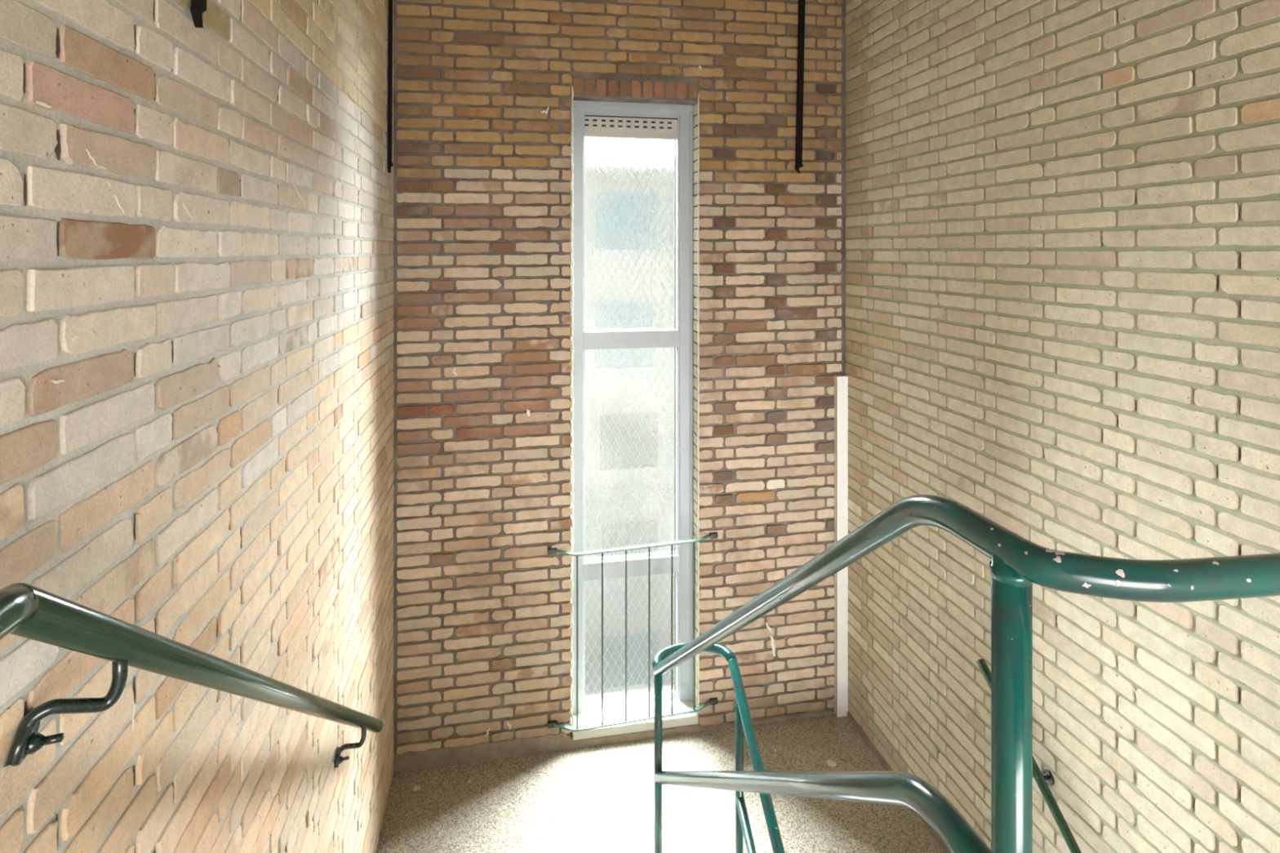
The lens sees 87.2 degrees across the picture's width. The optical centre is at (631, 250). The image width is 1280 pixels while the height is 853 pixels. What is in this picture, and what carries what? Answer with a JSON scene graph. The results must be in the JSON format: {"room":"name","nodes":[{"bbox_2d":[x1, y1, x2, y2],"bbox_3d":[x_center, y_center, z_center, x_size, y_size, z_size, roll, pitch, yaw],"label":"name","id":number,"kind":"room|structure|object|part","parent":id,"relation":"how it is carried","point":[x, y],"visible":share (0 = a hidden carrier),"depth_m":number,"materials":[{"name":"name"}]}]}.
{"room":"stairwell","nodes":[
{"label":"stairwell","id":0,"kind":"room"},
{"bbox_2d":[0,0,394,852],"bbox_3d":[-0.768,1.255,0.676,0.205,5.650,5.707,0,0,-10],"label":"wall","id":1,"kind":"structure","parent":0,"point":[197,296],"depth_m":1.18,"materials":[{"name":"brick"}]},
{"bbox_2d":[0,582,383,768],"bbox_3d":[-0.711,1.014,1.171,0.096,1.403,2.524,0,0,-10],"label":"wall handrail","id":2,"kind":"object","parent":1,"relation":"attached to","point":[27,611],"visible":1,"depth_m":0.79,"materials":[{"name":"green metal"}]},
{"bbox_3d":[-0.521,0.335,0.290,0.041,0.045,0.721,0,0,-10],"label":"level rail","id":3,"kind":"part","parent":2,"relation":"part of","materials":[{"name":"green metal"}]},
{"bbox_3d":[-0.679,0.545,0.755,0.008,0.046,0.041,0,0,-10],"label":"wall plate","id":4,"kind":"part","parent":2,"relation":"part of","materials":[{"name":"green paint"}]},
{"bbox_2d":[393,0,844,754],"bbox_3d":[-0.020,1.255,3.558,2.358,5.650,0.307,0,0,-10],"label":"wall","id":5,"kind":"structure","parent":0,"point":[485,91],"depth_m":3.34,"materials":[{"name":"brick"}]},
{"bbox_2d":[393,709,831,773],"bbox_3d":[-0.031,2.438,3.402,2.240,0.095,0.012,0,0,-10],"label":"baseboard","id":6,"kind":"structure","parent":5,"relation":"attached to","point":[509,748],"depth_m":3.31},
{"bbox_2d":[547,532,717,731],"bbox_3d":[0.019,1.910,3.383,0.874,0.898,0.075,0,0,-10],"label":"guard","id":7,"kind":"object","parent":5,"relation":"attached to","point":[551,724],"visible":1,"depth_m":3.35,"materials":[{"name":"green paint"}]},
{"bbox_3d":[-0.268,1.921,3.303,0.010,0.858,0.009,0,0,-10],"label":"rod","id":8,"kind":"part","parent":7,"relation":"part of","materials":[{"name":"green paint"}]},
{"bbox_3d":[-0.146,1.916,3.325,0.010,0.858,0.009,0,0,-10],"label":"rod","id":9,"kind":"part","parent":7,"relation":"part of","materials":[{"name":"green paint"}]},
{"bbox_3d":[-0.029,1.912,3.347,0.010,0.858,0.009,0,0,-10],"label":"rod","id":10,"kind":"part","parent":7,"relation":"part of","materials":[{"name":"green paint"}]},
{"bbox_3d":[0.087,1.908,3.368,0.010,0.858,0.009,0,0,-10],"label":"rod","id":11,"kind":"part","parent":7,"relation":"part of","materials":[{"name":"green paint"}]},
{"bbox_3d":[0.202,1.903,3.389,0.010,0.858,0.009,0,0,-10],"label":"rod","id":12,"kind":"part","parent":7,"relation":"part of","materials":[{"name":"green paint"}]},
{"bbox_3d":[0.316,1.899,3.410,0.010,0.858,0.009,0,0,-10],"label":"rod","id":13,"kind":"part","parent":7,"relation":"part of","materials":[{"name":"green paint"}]},
{"bbox_2d":[570,100,698,740],"bbox_3d":[0.006,0.833,3.515,0.696,3.234,0.214,0,0,-10],"label":"window","id":14,"kind":"structure","parent":5,"relation":"in","point":[606,120],"depth_m":3.57,"materials":[{"name":"white glass"}]},
{"bbox_3d":[-0.006,-0.088,3.579,0.509,1.020,0.006,0,0,-10],"label":"glass pane","id":15,"kind":"part","parent":14,"relation":"part of","materials":[{"name":"glass"}]},
{"bbox_3d":[-0.006,1.068,3.579,0.509,1.112,0.006,0,0,-10],"label":"glass pane","id":16,"kind":"part","parent":14,"relation":"part of","materials":[{"name":"glass"}]},
{"bbox_3d":[-0.006,2.065,3.579,0.509,0.706,0.006,0,0,-10],"label":"glass pane","id":17,"kind":"part","parent":14,"relation":"part of","materials":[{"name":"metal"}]},
{"bbox_3d":[0.012,2.418,3.480,0.652,0.047,0.144,0,0,-10],"label":"sill","id":18,"kind":"part","parent":14,"relation":"part of","materials":[{"name":"white paint"}]},
{"bbox_2d":[833,374,848,717],"bbox_3d":[1.118,1.573,3.596,0.063,1.811,0.040,0,0,-10],"label":"pipe","id":19,"kind":"object","parent":5,"relation":"attached to","point":[841,382],"visible":0.93,"depth_m":3.58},
{"bbox_2d":[375,711,946,852],"bbox_3d":[0.090,2.560,2.958,2.338,0.160,0.947,0,0,-10],"label":"floor","id":20,"kind":"structure","parent":0,"point":[599,798],"depth_m":3.00,"materials":[{"name":"stone"}]},
{"bbox_2d":[413,785,420,791],"bbox_3d":[-0.992,2.478,3.103,0.034,0.004,0.030,0,0,-10],"label":"paper scrap","id":21,"kind":"object","parent":20,"relation":"on","point":[416,788],"visible":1,"depth_m":3.10,"materials":[{"name":"beige paper"}]},
{"bbox_2d":[826,759,836,767],"bbox_3d":[0.965,2.478,3.255,0.047,0.004,0.047,0,0,-10],"label":"paper scrap","id":22,"kind":"object","parent":20,"relation":"on","point":[831,763],"visible":1,"depth_m":3.25,"materials":[{"name":"beige paper"}]},
{"bbox_2d":[652,494,1279,852],"bbox_3d":[0.846,1.902,1.776,1.249,3.165,2.087,0,0,-10],"label":"balustrade","id":23,"kind":"object","parent":20,"relation":"on","point":[1016,562],"visible":1,"depth_m":0.77,"materials":[{"name":"green metal"}]},
{"bbox_3d":[0.100,2.043,2.555,0.030,0.871,0.030,0,0,-10],"label":"post","id":24,"kind":"part","parent":23,"relation":"part of","materials":[{"name":"green metal"}]},
{"bbox_3d":[0.234,1.594,2.651,0.333,0.036,0.144,0,0,-10],"label":"return rail","id":25,"kind":"part","parent":23,"relation":"part of","materials":[{"name":"green metal"}]},
{"bbox_3d":[0.406,2.150,2.536,0.030,0.980,0.030,0,0,-10],"label":"post","id":26,"kind":"part","parent":23,"relation":"part of","materials":[{"name":"green metal"}]},
{"bbox_3d":[0.528,2.564,1.872,0.033,1.042,1.370,0,0,-10],"label":"rail","id":27,"kind":"part","parent":23,"relation":"part of","materials":[{"name":"teal metal"}]},
{"bbox_3d":[0.522,2.140,1.901,0.038,1.122,1.475,0,0,-10],"label":"rail","id":28,"kind":"part","parent":23,"relation":"part of","materials":[{"name":"green metal"}]},
{"bbox_3d":[0.264,1.366,1.663,0.039,1.296,1.834,0,0,-10],"label":"rail","id":29,"kind":"part","parent":23,"relation":"part of","materials":[{"name":"green metal"}]},
{"bbox_3d":[0.864,0.965,1.713,1.237,1.290,1.957,0,0,-10],"label":"rail","id":30,"kind":"part","parent":23,"relation":"part of","materials":[{"name":"green metal"}]},
{"bbox_3d":[0.430,0.799,0.761,0.041,0.910,0.041,0,0,-10],"label":"post","id":31,"kind":"part","parent":23,"relation":"part of","materials":[{"name":"green metal"}]},
{"bbox_2d":[844,0,1279,852],"bbox_3d":[1.703,1.255,1.129,0.205,5.650,5.707,0,0,-10],"label":"wall","id":32,"kind":"structure","parent":0,"point":[1062,217],"depth_m":2.13,"materials":[{"name":"brick"}]},
{"bbox_2d":[847,711,952,852],"bbox_3d":[1.231,2.465,3.144,0.008,0.041,0.900,0,0,-10],"label":"baseboard","id":33,"kind":"structure","parent":32,"relation":"attached to","point":[858,727],"depth_m":3.26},
{"bbox_2d":[977,658,1081,852],"bbox_3d":[1.447,2.097,1.746,0.087,1.199,1.514,0,0,-10],"label":"wall handrail","id":34,"kind":"object","parent":32,"relation":"attached to","point":[1042,780],"visible":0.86,"depth_m":2.16,"materials":[{"name":"green metal"}]},
{"bbox_3d":[1.395,1.761,2.250,0.009,0.044,0.043,0,0,-10],"label":"wall plate","id":35,"kind":"part","parent":34,"relation":"part of","materials":[{"name":"green paint"}]},
{"bbox_3d":[0.476,-1.570,0.853,2.718,0.200,5.807,0,0,-10],"label":"ceiling","id":36,"kind":"structure","parent":0,"visible":0},
{"bbox_2d":[190,0,206,27],"bbox_3d":[-0.746,-0.927,1.157,0.012,1.085,0.035,0,0,-10],"label":"bar","id":37,"kind":"object","parent":36,"relation":"hanging from","point":[197,7],"visible":1,"depth_m":1.15,"materials":[{"name":"black metal"}]},
{"bbox_2d":[387,0,392,173],"bbox_3d":[-1.089,-0.910,3.038,0.016,1.122,0.080,0,0,-10],"label":"bar","id":38,"kind":"object","parent":36,"relation":"hanging from","point":[390,2],"visible":1,"depth_m":3.02,"materials":[{"name":"black metal"}]},
{"bbox_2d":[795,0,805,173],"bbox_3d":[0.890,-0.940,3.548,0.056,1.061,0.016,0,0,-10],"label":"bar","id":39,"kind":"object","parent":36,"relation":"hanging from","point":[799,164],"visible":1,"depth_m":3.54,"materials":[{"name":"black metal"}]},
{"label":"outside","id":40,"kind":"structure","parent":0,"visible":0},
{"bbox_3d":[-5.750,11.580,31.330,80.000,0.200,56.293,0,0,-10],"label":"ground","id":41,"kind":"structure","parent":40,"visible":0},
{"bbox_2d":[584,140,674,700],"bbox_3d":[-1.120,4.369,19.951,23.200,14.222,6.350,0,0,-10],"label":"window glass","id":42,"kind":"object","parent":41,"relation":"on","point":[656,147],"visible":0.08,"depth_m":17.25,"materials":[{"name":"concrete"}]},
{"bbox_3d":[-0.187,2.026,17.199,1.617,0.140,0.140,0,0,-10],"label":"sill","id":43,"kind":"part","parent":42,"relation":"part of","materials":[{"name":"white glass"}]},
{"bbox_3d":[-0.187,3.059,17.199,1.617,0.140,0.140,0,0,-10],"label":"sill","id":44,"kind":"part","parent":42,"relation":"part of","materials":[{"name":"white glass"}]},
{"bbox_3d":[-0.043,11.221,17.225,1.622,0.140,0.140,0,0,-10],"label":"sill","id":45,"kind":"part","parent":42,"relation":"part of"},
{"bbox_3d":[-0.114,0.041,17.212,1.765,0.140,0.140,0,0,-10],"label":"sill","id":46,"kind":"part","parent":42,"relation":"part of","materials":[{"name":"white glass"}]},
{"bbox_3d":[-0.063,5.631,17.221,1.663,0.140,0.140,0,0,-10],"label":"sill","id":47,"kind":"part","parent":42,"relation":"part of","materials":[{"name":"white glass"}]}
]}

